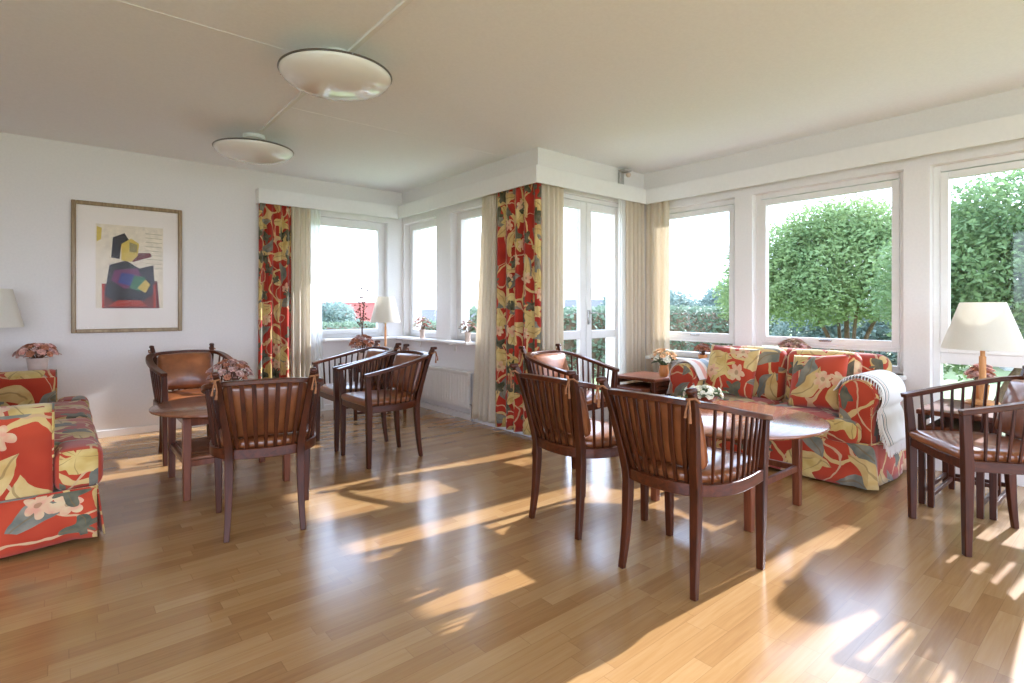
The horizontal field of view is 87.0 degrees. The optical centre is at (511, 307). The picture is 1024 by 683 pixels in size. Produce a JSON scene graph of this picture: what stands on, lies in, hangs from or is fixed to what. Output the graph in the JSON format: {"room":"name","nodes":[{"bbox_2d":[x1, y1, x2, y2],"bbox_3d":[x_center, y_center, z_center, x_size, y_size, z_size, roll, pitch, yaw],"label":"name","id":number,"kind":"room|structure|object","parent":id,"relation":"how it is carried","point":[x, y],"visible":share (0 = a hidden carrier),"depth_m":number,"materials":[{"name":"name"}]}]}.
{"room":"lounge","nodes":[
{"label":"lounge","id":0,"kind":"room"},
{"bbox_2d":[0,132,401,430],"bbox_3d":[-3.623,-0.137,5.019,6.160,2.594,0.250,0,0,-40],"label":"wall","id":1,"kind":"structure","parent":0,"point":[40,178],"depth_m":4.99,"materials":[{"name":"white paint"}]},
{"bbox_2d":[71,199,181,332],"bbox_3d":[-3.498,-0.360,4.938,0.828,1.160,0.030,0,0,-40],"label":"framed picture","id":2,"kind":"object","parent":1,"relation":"attached to","point":[126,260],"visible":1,"depth_m":4.92,"materials":[{"name":"beige"}]},
{"bbox_2d":[96,223,162,307],"bbox_3d":[-3.493,-0.374,4.944,0.505,0.752,0.004,0,0,-40],"label":"print","id":3,"kind":"object","parent":2,"relation":"attached to","point":[129,256],"depth_m":4.94,"materials":[{"name":"multicoloured paper"}]},
{"bbox_2d":[96,404,333,438],"bbox_3d":[-3.544,1.127,4.913,5.646,0.065,0.014,0,0,-40],"label":"baseboard","id":4,"kind":"structure","parent":1,"relation":"attached to","point":[148,428],"depth_m":4.97,"materials":[{"name":"white paint"}]},
{"bbox_2d":[255,188,397,218],"bbox_3d":[-1.984,-1.159,6.137,1.710,0.152,0.130,0,0,-40],"label":"pelmet","id":5,"kind":"object","parent":1,"relation":"attached to","point":[262,195],"visible":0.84,"depth_m":5.97,"materials":[{"name":"white paint"}]},
{"bbox_2d":[258,203,290,378],"bbox_3d":[-2.504,-0.038,5.703,0.348,2.335,0.085,0,0,-40],"label":"floral curtain","id":6,"kind":"object","parent":5,"relation":"hanging from","point":[274,273],"visible":0.83,"depth_m":5.71,"materials":[{"name":"fabric"}]},
{"bbox_2d":[291,207,310,382],"bbox_3d":[-2.299,-0.038,5.882,0.203,2.335,0.064,0,0,-40],"label":"curtain","id":7,"kind":"object","parent":5,"relation":"hanging from","point":[300,217],"visible":0.77,"depth_m":5.88,"materials":[{"name":"beige fabric"}]},
{"bbox_2d":[311,209,323,408],"bbox_3d":[-2.174,-0.037,5.998,0.160,2.335,0.029,0,0,-40],"label":"sheer curtain","id":8,"kind":"object","parent":5,"relation":"hanging from","point":[316,281],"visible":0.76,"depth_m":6.01,"materials":[{"name":"white fabric"}]},
{"bbox_2d":[321,217,383,337],"bbox_3d":[-2.009,-0.347,6.347,1.080,1.385,0.087,0,0,-40],"label":"window","id":9,"kind":"structure","parent":1,"relation":"in","point":[332,222],"depth_m":6.54,"materials":[{"name":"white paint"}]},
{"bbox_2d":[322,336,396,341],"bbox_3d":[-1.717,0.360,6.418,1.100,0.030,0.200,0,0,-40],"label":"windowsill","id":10,"kind":"object","parent":1,"relation":"attached to","point":[373,337],"visible":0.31,"depth_m":6.18,"materials":[{"name":"white paint"}]},
{"bbox_2d":[402,153,519,413],"bbox_3d":[-0.552,-0.137,5.950,0.250,2.594,2.250,0,0,-40],"label":"wall","id":11,"kind":"structure","parent":0,"point":[463,358],"depth_m":5.99,"materials":[{"name":"white paint"}]},
{"bbox_2d":[410,219,435,337],"bbox_3d":[-1.011,-0.347,6.480,0.087,1.385,0.750,0,0,-40],"label":"window","id":12,"kind":"structure","parent":11,"relation":"in","point":[414,228],"depth_m":6.68,"materials":[{"name":"white paint"}]},
{"bbox_2d":[396,336,475,344],"bbox_3d":[-0.845,0.360,6.052,0.230,0.030,1.480,0,0,-40],"label":"windowsill","id":13,"kind":"object","parent":11,"relation":"attached to","point":[426,339],"visible":0.76,"depth_m":5.91,"materials":[{"name":"white paint"}]},
{"bbox_2d":[412,317,431,337],"bbox_3d":[-1.026,0.221,6.178,0.210,0.248,0.222,0,0,12],"label":"flower vase","id":14,"kind":"object","parent":13,"relation":"on","point":[422,330],"visible":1,"depth_m":6.15,"materials":[{"name":"ceramic"}]},
{"bbox_2d":[458,320,475,341],"bbox_3d":[-0.441,0.232,5.484,0.186,0.226,0.200,0,0,-40],"label":"flower vase","id":15,"kind":"object","parent":13,"relation":"on","point":[467,334],"visible":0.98,"depth_m":5.46,"materials":[{"name":"ceramic"}]},
{"bbox_2d":[413,365,473,422],"bbox_3d":[-0.839,0.904,5.999,0.082,0.512,1.418,0,0,-40],"label":"radiator","id":16,"kind":"object","parent":11,"relation":"attached to","point":[452,386],"visible":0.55,"depth_m":5.76,"materials":[{"name":"metal"}]},
{"bbox_2d":[428,365,473,373],"bbox_3d":[-0.859,0.659,6.021,0.080,0.022,1.360,0,0,-40],"label":"grille","id":17,"kind":"object","parent":16,"relation":"attached to","point":[431,367],"depth_m":5.78,"materials":[{"name":"paint"}]},
{"bbox_2d":[398,164,537,218],"bbox_3d":[-0.545,-1.159,5.645,0.130,0.152,2.512,0,0,-40],"label":"pelmet","id":18,"kind":"object","parent":11,"relation":"attached to","point":[528,175],"visible":1,"depth_m":5.35,"materials":[{"name":"white paint"}]},
{"bbox_2d":[471,193,496,422],"bbox_3d":[-0.267,-0.048,5.294,0.074,2.315,0.365,0,0,-40],"label":"curtain","id":19,"kind":"object","parent":18,"relation":"hanging from","point":[484,384],"visible":0.91,"depth_m":5.26,"materials":[{"name":"beige fabric"}]},
{"bbox_2d":[495,183,540,434],"bbox_3d":[0.048,-0.040,4.931,0.085,2.330,0.590,0,0,-43],"label":"floral curtain","id":20,"kind":"object","parent":18,"relation":"hanging from","point":[518,304],"visible":0.82,"depth_m":4.91,"materials":[{"name":"fabric"}]},
{"bbox_2d":[457,208,481,340],"bbox_3d":[-0.336,-0.347,5.669,0.087,1.385,0.780,0,0,-40],"label":"window","id":21,"kind":"structure","parent":11,"relation":"in","point":[462,217],"depth_m":5.88,"materials":[{"name":"white paint"}]},
{"bbox_2d":[420,401,530,436],"bbox_3d":[-0.582,1.127,5.767,0.030,0.065,2.466,0,0,-40],"label":"baseboard","id":22,"kind":"structure","parent":11,"relation":"attached to","point":[449,411],"depth_m":5.77,"materials":[{"name":"white paint"}]},
{"bbox_2d":[0,407,1023,682],"bbox_3d":[-0.182,1.220,2.093,7.700,0.120,9.150,0,0,-40],"label":"floor","id":23,"kind":"structure","parent":0,"point":[434,566],"depth_m":2.27,"materials":[{"name":"brown wood"}]},
{"bbox_2d":[0,369,105,558],"bbox_3d":[-3.073,0.743,3.282,0.857,0.807,2.231,0,0,-40],"label":"floral sofa","id":24,"kind":"object","parent":23,"relation":"on","point":[51,452],"visible":1,"depth_m":2.62,"materials":[{"name":"red fabric"}]},
{"bbox_2d":[52,396,92,422],"bbox_3d":[-3.340,0.805,3.755,0.658,0.248,1.066,0,0,-40],"label":"seat cushion","id":25,"kind":"object","parent":24,"relation":"on","point":[68,407],"depth_m":3.78,"materials":[{"name":"multicoloured fabric"}]},
{"bbox_2d":[53,418,102,490],"bbox_3d":[-2.658,0.805,2.935,0.660,0.244,1.065,0,0,-40],"label":"seat cushion","id":26,"kind":"object","parent":24,"relation":"on","point":[77,450],"depth_m":2.71,"materials":[{"name":"multicoloured fabric"}]},
{"bbox_2d":[146,343,239,465],"bbox_3d":[-2.567,0.733,4.325,0.602,0.858,0.626,0,0,-44],"label":"armchair","id":27,"kind":"object","parent":23,"relation":"on","point":[175,370],"visible":0.67,"depth_m":4.34,"materials":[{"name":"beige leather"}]},
{"bbox_2d":[157,352,213,389],"bbox_3d":[-2.679,0.517,4.441,0.403,0.289,0.143,0,0,-44],"label":"cushion","id":28,"kind":"object","parent":27,"relation":"on","point":[185,370],"depth_m":4.40,"materials":[{"name":"beige leather"}]},
{"bbox_2d":[149,395,289,500],"bbox_3d":[-1.926,0.900,3.667,0.900,0.520,0.900,0,0,-40],"label":"round coffee table","id":29,"kind":"object","parent":23,"relation":"on","point":[190,411],"visible":0.47,"depth_m":3.40,"materials":[{"name":"brown wood"}]},
{"bbox_2d":[174,436,212,459],"bbox_3d":[-1.926,0.920,3.667,0.556,0.016,0.556,0,0,-40],"label":"shelf","id":30,"kind":"object","parent":29,"relation":"attached to","point":[200,446],"depth_m":3.51,"materials":[{"name":"brown wood"}]},
{"bbox_2d":[205,359,253,387],"bbox_3d":[-1.909,0.491,3.653,0.290,0.298,0.297,0,0,11],"label":"flower pot","id":31,"kind":"object","parent":29,"relation":"on","point":[242,364],"visible":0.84,"depth_m":3.61,"materials":[{"name":"ceramic"}]},
{"bbox_2d":[201,367,323,542],"bbox_3d":[-1.337,0.733,2.922,0.602,0.858,0.626,0,0,-26],"label":"armchair","id":32,"kind":"object","parent":23,"relation":"on","point":[265,417],"visible":1,"depth_m":2.74,"materials":[{"name":"brown wood"}]},
{"bbox_2d":[222,382,306,437],"bbox_3d":[-1.266,0.517,2.777,0.403,0.289,0.143,0,0,-26],"label":"cushion","id":33,"kind":"object","parent":32,"relation":"on","point":[285,416],"depth_m":2.73,"materials":[{"name":"brown leather"}]},
{"bbox_2d":[312,340,401,451],"bbox_3d":[-1.348,0.733,4.720,0.626,0.858,0.602,0,0,-38],"label":"armchair","id":34,"kind":"object","parent":23,"relation":"on","point":[330,391],"visible":0.58,"depth_m":4.67,"materials":[{"name":"brown wood"}]},
{"bbox_2d":[362,349,389,383],"bbox_3d":[-1.221,0.517,4.819,0.143,0.289,0.403,0,0,-38],"label":"cushion","id":35,"kind":"object","parent":34,"relation":"on","point":[371,352],"depth_m":4.73,"materials":[{"name":"beige leather"}]},
{"bbox_2d":[338,361,406,419],"bbox_3d":[-1.521,0.880,5.918,0.620,0.560,0.420,0,0,-40],"label":"side table","id":36,"kind":"object","parent":23,"relation":"on","point":[356,413],"visible":0.14,"depth_m":5.61,"materials":[{"name":"brown wood"}]},
{"bbox_2d":[349,287,373,360],"bbox_3d":[-1.611,0.191,5.789,0.273,0.818,0.270,0,0,21],"label":"flower vase","id":37,"kind":"object","parent":36,"relation":"on","point":[358,338],"visible":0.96,"depth_m":5.75,"materials":[{"name":"ceramic"}]},
{"bbox_2d":[370,297,399,346],"bbox_3d":[-1.417,0.237,6.043,0.330,0.725,0.330,0,0,-40],"label":"table lamp","id":38,"kind":"object","parent":36,"relation":"on","point":[385,311],"visible":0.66,"depth_m":5.94,"materials":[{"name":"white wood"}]},
{"bbox_2d":[336,344,437,468],"bbox_3d":[-0.973,0.733,4.246,0.626,0.858,0.602,0,0,-40],"label":"armchair","id":39,"kind":"object","parent":23,"relation":"on","point":[407,375],"visible":1,"depth_m":4.20,"materials":[{"name":"brown wood"}]},
{"bbox_2d":[388,353,424,392],"bbox_3d":[-0.849,0.517,4.350,0.143,0.289,0.403,0,0,-40],"label":"cushion","id":40,"kind":"object","parent":39,"relation":"on","point":[401,358],"depth_m":4.26,"materials":[{"name":"beige leather"}]},
{"bbox_2d":[518,343,619,468],"bbox_3d":[0.430,0.733,4.258,0.602,0.858,0.626,0,0,-44],"label":"armchair","id":41,"kind":"object","parent":23,"relation":"on","point":[554,364],"visible":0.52,"depth_m":4.29,"materials":[{"name":"brown wood"}]},
{"bbox_2d":[531,353,568,378],"bbox_3d":[0.318,0.517,4.375,0.403,0.289,0.143,0,0,-44],"label":"cushion","id":42,"kind":"object","parent":41,"relation":"on","point":[558,360],"depth_m":4.36,"materials":[{"name":"beige leather"}]},
{"bbox_2d":[507,363,648,539],"bbox_3d":[0.367,0.733,2.963,0.626,0.858,0.602,0,0,-39],"label":"armchair","id":43,"kind":"object","parent":23,"relation":"on","point":[556,408],"visible":0.75,"depth_m":2.77,"materials":[{"name":"brown wood"}]},
{"bbox_2d":[528,379,591,436],"bbox_3d":[0.242,0.517,2.861,0.143,0.289,0.403,0,0,-39],"label":"cushion","id":44,"kind":"object","parent":43,"relation":"on","point":[558,415],"depth_m":2.78,"materials":[{"name":"brown leather"}]},
{"bbox_2d":[617,371,669,393],"bbox_3d":[1.232,0.880,4.848,0.460,0.560,0.440,0,0,-40],"label":"side table","id":45,"kind":"object","parent":23,"relation":"on","point":[656,380],"visible":0.3,"depth_m":4.70,"materials":[{"name":"brown wood"}]},
{"bbox_2d":[649,348,677,376],"bbox_3d":[1.326,0.477,4.748,0.242,0.247,0.249,0,0,-6],"label":"vase","id":46,"kind":"object","parent":45,"relation":"on","point":[663,369],"visible":1,"depth_m":4.71,"materials":[{"name":"ceramic"}]},
{"bbox_2d":[617,382,669,395],"bbox_3d":[1.140,0.922,4.771,0.440,0.475,0.330,0,0,-40],"label":"side table","id":47,"kind":"object","parent":23,"relation":"on","point":[636,386],"visible":0.31,"depth_m":4.71,"materials":[{"name":"brown wood"}]},
{"bbox_2d":[593,376,772,601],"bbox_3d":[0.750,0.733,2.402,0.626,0.858,0.602,0,0,-41],"label":"armchair","id":48,"kind":"object","parent":23,"relation":"on","point":[660,439],"visible":1,"depth_m":2.24,"materials":[{"name":"brown wood"}]},
{"bbox_2d":[619,396,708,469],"bbox_3d":[0.628,0.517,2.296,0.143,0.289,0.403,0,0,-41],"label":"cushion","id":49,"kind":"object","parent":48,"relation":"on","point":[671,443],"depth_m":2.23,"materials":[{"name":"brown leather"}]},
{"bbox_2d":[651,400,830,531],"bbox_3d":[1.273,0.900,3.221,1.086,0.520,1.086,0,0,-40],"label":"round coffee table","id":50,"kind":"object","parent":23,"relation":"on","point":[786,424],"visible":0.45,"depth_m":3.07,"materials":[{"name":"brown wood"}]},
{"bbox_2d":[679,384,728,402],"bbox_3d":[1.299,0.581,3.663,0.308,0.119,0.308,0,0,-40],"label":"flower bowl","id":51,"kind":"object","parent":50,"relation":"on","point":[706,393],"visible":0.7,"depth_m":3.58,"materials":[{"name":"beige plant"}]},
{"bbox_2d":[670,345,906,489],"bbox_3d":[2.061,0.732,4.197,0.823,0.828,1.576,0,0,-40],"label":"floral sofa","id":52,"kind":"object","parent":23,"relation":"on","point":[852,452],"visible":0.35,"depth_m":3.62,"materials":[{"name":"red fabric"}]},
{"bbox_2d":[666,358,708,393],"bbox_3d":[1.561,0.593,4.641,0.371,0.304,0.335,0,0,-40],"label":"cover","id":53,"kind":"object","parent":52,"relation":"on","point":[700,366],"visible":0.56,"depth_m":4.53,"materials":[{"name":"fabric"}]},
{"bbox_2d":[677,394,782,405],"bbox_3d":[1.766,0.806,4.398,0.615,0.183,0.684,0,0,-40],"label":"seat cushion","id":54,"kind":"object","parent":52,"relation":"on","point":[765,399],"depth_m":4.27,"materials":[{"name":"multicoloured fabric"}]},
{"bbox_2d":[704,344,759,398],"bbox_3d":[1.785,0.510,4.404,0.202,0.404,0.411,0,0,-45],"label":"throw pillow","id":55,"kind":"object","parent":52,"relation":"on","point":[732,370],"visible":0.97,"depth_m":4.33,"materials":[{"name":"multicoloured fabric"}]},
{"bbox_2d":[730,346,786,400],"bbox_3d":[2.015,0.542,4.505,0.231,0.441,0.516,0,0,-40],"label":"cushion","id":56,"kind":"object","parent":52,"relation":"on","point":[770,377],"depth_m":4.32,"materials":[{"name":"multicoloured fabric"}]},
{"bbox_2d":[773,402,860,443],"bbox_3d":[2.204,0.805,3.870,0.615,0.185,0.685,0,0,-40],"label":"seat cushion","id":57,"kind":"object","parent":52,"relation":"on","point":[845,427],"depth_m":3.54,"materials":[{"name":"multicoloured fabric"}]},
{"bbox_2d":[788,354,848,409],"bbox_3d":[2.190,0.525,3.871,0.199,0.404,0.419,0,0,-33],"label":"throw pillow","id":58,"kind":"object","parent":52,"relation":"on","point":[814,380],"visible":0.91,"depth_m":3.81,"materials":[{"name":"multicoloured fabric"}]},
{"bbox_2d":[785,349,861,401],"bbox_3d":[2.355,0.539,4.098,0.231,0.441,0.521,0,0,-40],"label":"cushion","id":59,"kind":"object","parent":52,"relation":"on","point":[854,367],"depth_m":4.12,"materials":[{"name":"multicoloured fabric"}]},
{"bbox_2d":[834,370,905,458],"bbox_3d":[2.443,0.695,3.665,0.513,0.516,0.327,0,0,-40],"label":"striped throw","id":60,"kind":"object","parent":52,"relation":"on","point":[891,425],"visible":0.91,"depth_m":3.56,"materials":[{"name":"white fabric"}]},
{"bbox_2d":[916,398,1005,520],"bbox_3d":[2.750,0.880,3.261,0.600,0.560,0.370,0,0,-40],"label":"side table","id":61,"kind":"object","parent":23,"relation":"on","point":[994,500],"visible":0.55,"depth_m":3.19,"materials":[{"name":"brown wood"}]},
{"bbox_2d":[964,363,995,399],"bbox_3d":[3.024,0.478,3.485,0.180,0.244,0.172,0,0,-40],"label":"flower pot","id":62,"kind":"object","parent":61,"relation":"on","point":[974,369],"visible":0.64,"depth_m":3.46,"materials":[{"name":"ceramic"}]},
{"bbox_2d":[940,302,1023,405],"bbox_3d":[2.941,0.282,3.375,0.416,0.635,0.416,0,0,-40],"label":"table lamp","id":63,"kind":"object","parent":61,"relation":"on","point":[982,327],"visible":0.91,"depth_m":3.27,"materials":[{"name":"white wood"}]},
{"bbox_2d":[900,365,1023,556],"bbox_3d":[2.437,0.733,2.707,0.626,0.858,0.602,0,0,10],"label":"armchair","id":64,"kind":"object","parent":23,"relation":"on","point":[965,449],"visible":1,"depth_m":2.71,"materials":[{"name":"brown wood"}]},
{"bbox_2d":[994,379,1023,438],"bbox_3d":[2.595,0.517,2.679,0.143,0.289,0.403,0,0,10],"label":"cushion","id":65,"kind":"object","parent":64,"relation":"on","point":[1014,392],"depth_m":2.78,"materials":[{"name":"brown leather"}]},
{"bbox_2d":[926,417,1001,518],"bbox_3d":[2.704,0.922,3.223,0.540,0.475,0.270,0,0,-40],"label":"side table","id":66,"kind":"object","parent":23,"relation":"on","point":[981,499],"visible":0.48,"depth_m":3.14,"materials":[{"name":"brown wood"}]},
{"bbox_3d":[-3.990,0.860,4.225,0.560,0.600,0.380,0,0,-40],"label":"side table","id":67,"kind":"object","parent":23,"relation":"on","visible":0},
{"bbox_2d":[0,288,23,327],"bbox_3d":[-4.036,0.205,4.187,0.380,0.710,0.380,0,0,-40],"label":"table lamp","id":68,"kind":"object","parent":67,"relation":"on","point":[10,316],"visible":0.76,"depth_m":4.17,"materials":[{"name":"white fabric"}]},
{"bbox_2d":[12,343,61,369],"bbox_3d":[-3.807,0.419,4.332,0.306,0.282,0.282,0,0,-40],"label":"flower pot","id":69,"kind":"object","parent":67,"relation":"on","point":[39,361],"visible":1,"depth_m":4.28,"materials":[{"name":"ceramic"}]},
{"bbox_2d":[0,0,1023,192],"bbox_3d":[-0.182,-1.509,2.093,7.700,0.150,9.150,0,0,-40],"label":"ceiling","id":70,"kind":"structure","parent":0,"point":[638,86],"depth_m":3.26,"materials":[{"name":"white paint"}]},
{"bbox_2d":[116,0,290,51],"bbox_3d":[-2.452,-1.433,2.005,3.600,0.002,0.005,0,0,-40],"label":"joint","id":71,"kind":"object","parent":70,"relation":"attached to","point":[116,0],"depth_m":2.73,"materials":[{"name":"white"}]},
{"bbox_2d":[212,133,293,164],"bbox_3d":[-2.147,-1.327,4.497,0.618,0.213,0.619,0,0,-40],"label":"ceiling lamp","id":72,"kind":"object","parent":70,"relation":"attached to","point":[253,148],"visible":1,"depth_m":4.35,"materials":[{"name":"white glass"}]},
{"bbox_2d":[277,47,391,101],"bbox_3d":[-0.992,-1.327,3.052,0.618,0.213,0.619,0,0,-40],"label":"ceiling lamp","id":73,"kind":"object","parent":70,"relation":"attached to","point":[329,73],"visible":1,"depth_m":2.91,"materials":[{"name":"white glass"}]},
{"bbox_2d":[260,0,412,131],"bbox_3d":[0.298,-1.425,1.563,0.027,0.018,7.220,0,0,-40],"label":"conduit","id":74,"kind":"object","parent":70,"relation":"attached to","point":[400,6],"visible":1,"depth_m":2.84,"materials":[{"name":"white paint"}]},
{"bbox_2d":[293,108,507,157],"bbox_3d":[-0.816,-1.433,4.501,2.010,0.002,0.005,0,0,-40],"label":"joint","id":75,"kind":"object","parent":70,"relation":"attached to","point":[293,108],"visible":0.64,"depth_m":4.38,"materials":[{"name":"white"}]},
{"bbox_2d":[520,147,643,386],"bbox_3d":[0.839,-0.137,5.483,1.790,2.594,0.250,0,0,-40],"label":"wall","id":76,"kind":"structure","parent":0,"point":[539,156],"depth_m":5.30,"materials":[{"name":"white paint"}]},
{"bbox_2d":[564,194,617,421],"bbox_3d":[0.707,0.043,5.275,1.100,2.235,0.140,0,0,-40],"label":"door","id":77,"kind":"structure","parent":76,"relation":"in","point":[584,334],"depth_m":5.28,"materials":[{"name":"white paint"}]},
{"bbox_2d":[537,165,645,203],"bbox_3d":[0.782,-1.159,5.195,1.550,0.152,0.120,0,0,-40],"label":"pelmet","id":78,"kind":"object","parent":76,"relation":"attached to","point":[546,175],"visible":1,"depth_m":5.07,"materials":[{"name":"white paint"}]},
{"bbox_2d":[541,184,563,353],"bbox_3d":[0.360,-0.043,4.847,0.263,2.325,0.061,0,0,-40],"label":"curtain","id":79,"kind":"object","parent":78,"relation":"hanging from","point":[552,197],"visible":0.61,"depth_m":4.84,"materials":[{"name":"beige fabric"}]},
{"bbox_2d":[618,199,625,383],"bbox_3d":[1.107,-0.043,5.474,0.130,2.325,0.033,0,0,-40],"label":"sheer curtain","id":80,"kind":"object","parent":78,"relation":"hanging from","point":[621,203],"visible":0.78,"depth_m":5.47,"materials":[{"name":"white fabric"}]},
{"bbox_2d":[626,201,644,383],"bbox_3d":[1.270,-0.043,5.598,0.282,2.325,0.062,0,0,-40],"label":"curtain","id":81,"kind":"object","parent":78,"relation":"hanging from","point":[635,274],"visible":0.76,"depth_m":5.59,"materials":[{"name":"beige fabric"}]},
{"bbox_2d":[618,169,631,183],"bbox_3d":[1.148,-1.327,5.506,0.125,0.155,0.110,0,0,-40],"label":"wall sensor","id":82,"kind":"object","parent":76,"relation":"attached to","point":[621,172],"visible":0.79,"depth_m":5.50,"materials":[{"name":"grey plastic"}]},
{"bbox_2d":[644,87,1023,486],"bbox_3d":[3.479,-0.137,3.518,0.250,2.594,6.150,0,0,-40],"label":"wall","id":83,"kind":"structure","parent":0,"point":[917,171],"depth_m":4.00,"materials":[{"name":"white paint"}]},
{"bbox_2d":[670,199,734,358],"bbox_3d":[1.851,-0.265,5.428,0.115,1.530,0.910,0,0,-40],"label":"window","id":84,"kind":"structure","parent":83,"relation":"in","point":[728,205],"depth_m":5.23,"materials":[{"name":"white paint"}]},
{"bbox_2d":[645,356,906,379],"bbox_3d":[2.183,0.515,4.839,0.210,0.030,2.240,0,0,-40],"label":"windowsill","id":85,"kind":"object","parent":83,"relation":"attached to","point":[903,377],"visible":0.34,"depth_m":5.33,"materials":[{"name":"white paint"}]},
{"bbox_2d":[694,343,710,358],"bbox_3d":[1.846,0.421,5.217,0.167,0.159,0.171,0,0,-40],"label":"flower pot","id":86,"kind":"object","parent":85,"relation":"on","point":[702,347],"visible":1,"depth_m":5.18,"materials":[{"name":"ceramic"}]},
{"bbox_2d":[777,338,811,348],"bbox_3d":[2.388,0.378,4.576,0.187,0.244,0.284,0,0,-40],"label":"flower pot","id":87,"kind":"object","parent":85,"relation":"on","point":[791,342],"visible":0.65,"depth_m":4.53,"materials":[{"name":"ceramic"}]},
{"bbox_2d":[756,172,902,373],"bbox_3d":[2.615,-0.265,4.512,0.115,1.530,1.145,0,0,-40],"label":"window","id":88,"kind":"structure","parent":83,"relation":"in","point":[894,181],"depth_m":4.40,"materials":[{"name":"white paint"}]},
{"bbox_2d":[645,113,1023,204],"bbox_3d":[3.369,-1.159,3.362,0.120,0.152,6.052,0,0,-40],"label":"pelmet","id":89,"kind":"object","parent":83,"relation":"attached to","point":[1007,128],"visible":1,"depth_m":4.14,"materials":[{"name":"white paint"}]},
{"bbox_2d":[646,201,669,394],"bbox_3d":[1.507,-0.043,5.597,0.064,2.325,0.274,0,0,-40],"label":"curtain","id":90,"kind":"object","parent":89,"relation":"hanging from","point":[657,214],"visible":0.72,"depth_m":5.61,"materials":[{"name":"beige fabric"}]},
{"bbox_2d":[933,152,1023,420],"bbox_3d":[3.568,0.005,3.390,0.087,2.070,1.480,0,0,-40],"label":"window","id":91,"kind":"structure","parent":83,"relation":"in","point":[942,175],"depth_m":3.88,"materials":[{"name":"white paint"}]},
{"label":"outside","id":92,"kind":"structure","parent":0,"visible":0},
{"bbox_3d":[-32.010,4.660,77.462,350.000,0.200,360.000,0,0,-40],"label":"land","id":93,"kind":"object","parent":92,"visible":0},
{"bbox_2d":[322,302,374,326],"bbox_3d":[-15.692,1.710,57.968,9.700,5.700,7.700,0,0,-18],"label":"house","id":94,"kind":"structure","parent":93,"relation":"on","point":[369,310],"depth_m":56.67,"materials":[{"name":"red tile"}]},
{"bbox_2d":[422,309,474,327],"bbox_3d":[-10.740,2.110,73.058,12.700,4.900,7.700,0,0,-12],"label":"house","id":95,"kind":"structure","parent":93,"relation":"on","point":[428,313],"depth_m":71.54,"materials":[{"name":"grey tile"}]},
{"bbox_2d":[564,300,602,311],"bbox_3d":[10.678,1.560,59.821,9.700,6.000,7.700,0,0,5],"label":"house","id":96,"kind":"structure","parent":93,"relation":"on","point":[567,303],"depth_m":59.23,"materials":[{"name":"grey tile"}]},
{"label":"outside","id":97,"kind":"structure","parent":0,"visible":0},
{"bbox_2d":[594,332,1010,434],"bbox_3d":[1.921,1.520,5.506,58.000,0.120,54.000,0,0,-40],"label":"lawn","id":98,"kind":"structure","parent":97,"point":[951,377],"depth_m":10.58,"materials":[{"name":"green plant"}]},
{"bbox_2d":[322,300,364,326],"bbox_3d":[-7.496,0.677,22.054,3.570,2.043,2.390,0,0,-27],"label":"tree","id":99,"kind":"object","parent":98,"relation":"on","point":[330,312],"visible":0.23,"depth_m":21.70,"materials":[{"name":"green plant"}]},
{"bbox_2d":[322,318,435,330],"bbox_3d":[-5.438,0.917,14.340,9.392,1.285,1.445,0,0,-40],"label":"hedge","id":100,"kind":"object","parent":98,"relation":"on","point":[343,325],"visible":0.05,"depth_m":14.86,"materials":[{"name":"green plant"}]},
{"bbox_2d":[469,304,732,375],"bbox_3d":[3.105,0.720,13.108,9.846,1.694,1.360,0,0,-40],"label":"hedge","id":101,"kind":"object","parent":98,"relation":"on","point":[705,319],"visible":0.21,"depth_m":13.24,"materials":[{"name":"green plant"}]},
{"bbox_2d":[600,295,605,312],"bbox_3d":[4.654,0.236,24.205,1.824,2.447,2.151,0,0,-12],"label":"tree","id":102,"kind":"object","parent":98,"relation":"on","point":[603,298],"visible":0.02,"depth_m":23.84,"materials":[{"name":"green plant"}]},
{"bbox_2d":[670,288,697,306],"bbox_3d":[4.954,0.378,17.527,2.441,2.165,2.033,0,0,-19],"label":"tree","id":103,"kind":"object","parent":98,"relation":"on","point":[676,298],"visible":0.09,"depth_m":17.08,"materials":[{"name":"green plant"}]},
{"bbox_2d":[691,282,788,335],"bbox_3d":[8.396,0.137,19.988,4.002,2.645,2.832,0,0,-12],"label":"tree","id":104,"kind":"object","parent":98,"relation":"on","point":[707,300],"visible":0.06,"depth_m":19.74,"materials":[{"name":"green plant"}]},
{"bbox_2d":[769,304,896,364],"bbox_3d":[9.302,0.579,14.609,4.642,2.181,2.341,0,0,43],"label":"shrub","id":105,"kind":"object","parent":98,"relation":"on","point":[879,331],"visible":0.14,"depth_m":14.40,"materials":[{"name":"green plant"}]},
{"bbox_2d":[712,193,1011,352],"bbox_3d":[6.349,-0.355,10.568,5.076,3.653,2.906,0,0,35],"label":"tree","id":106,"kind":"object","parent":98,"relation":"on","point":[812,270],"visible":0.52,"depth_m":10.06,"materials":[{"name":"green plant"}]},
{"bbox_2d":[856,169,1023,402],"bbox_3d":[6.344,-0.054,5.777,2.398,3.065,4.343,0,0,-40],"label":"tree","id":107,"kind":"object","parent":98,"relation":"on","point":[998,241],"visible":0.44,"depth_m":6.05,"materials":[{"name":"green plant"}]},
{"bbox_2d":[999,367,1013,370],"bbox_3d":[13.130,0.210,12.829,3.100,2.500,2.900,0,0,35],"label":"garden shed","id":108,"kind":"object","parent":98,"relation":"on","point":[1003,368],"visible":0.07,"depth_m":12.60,"materials":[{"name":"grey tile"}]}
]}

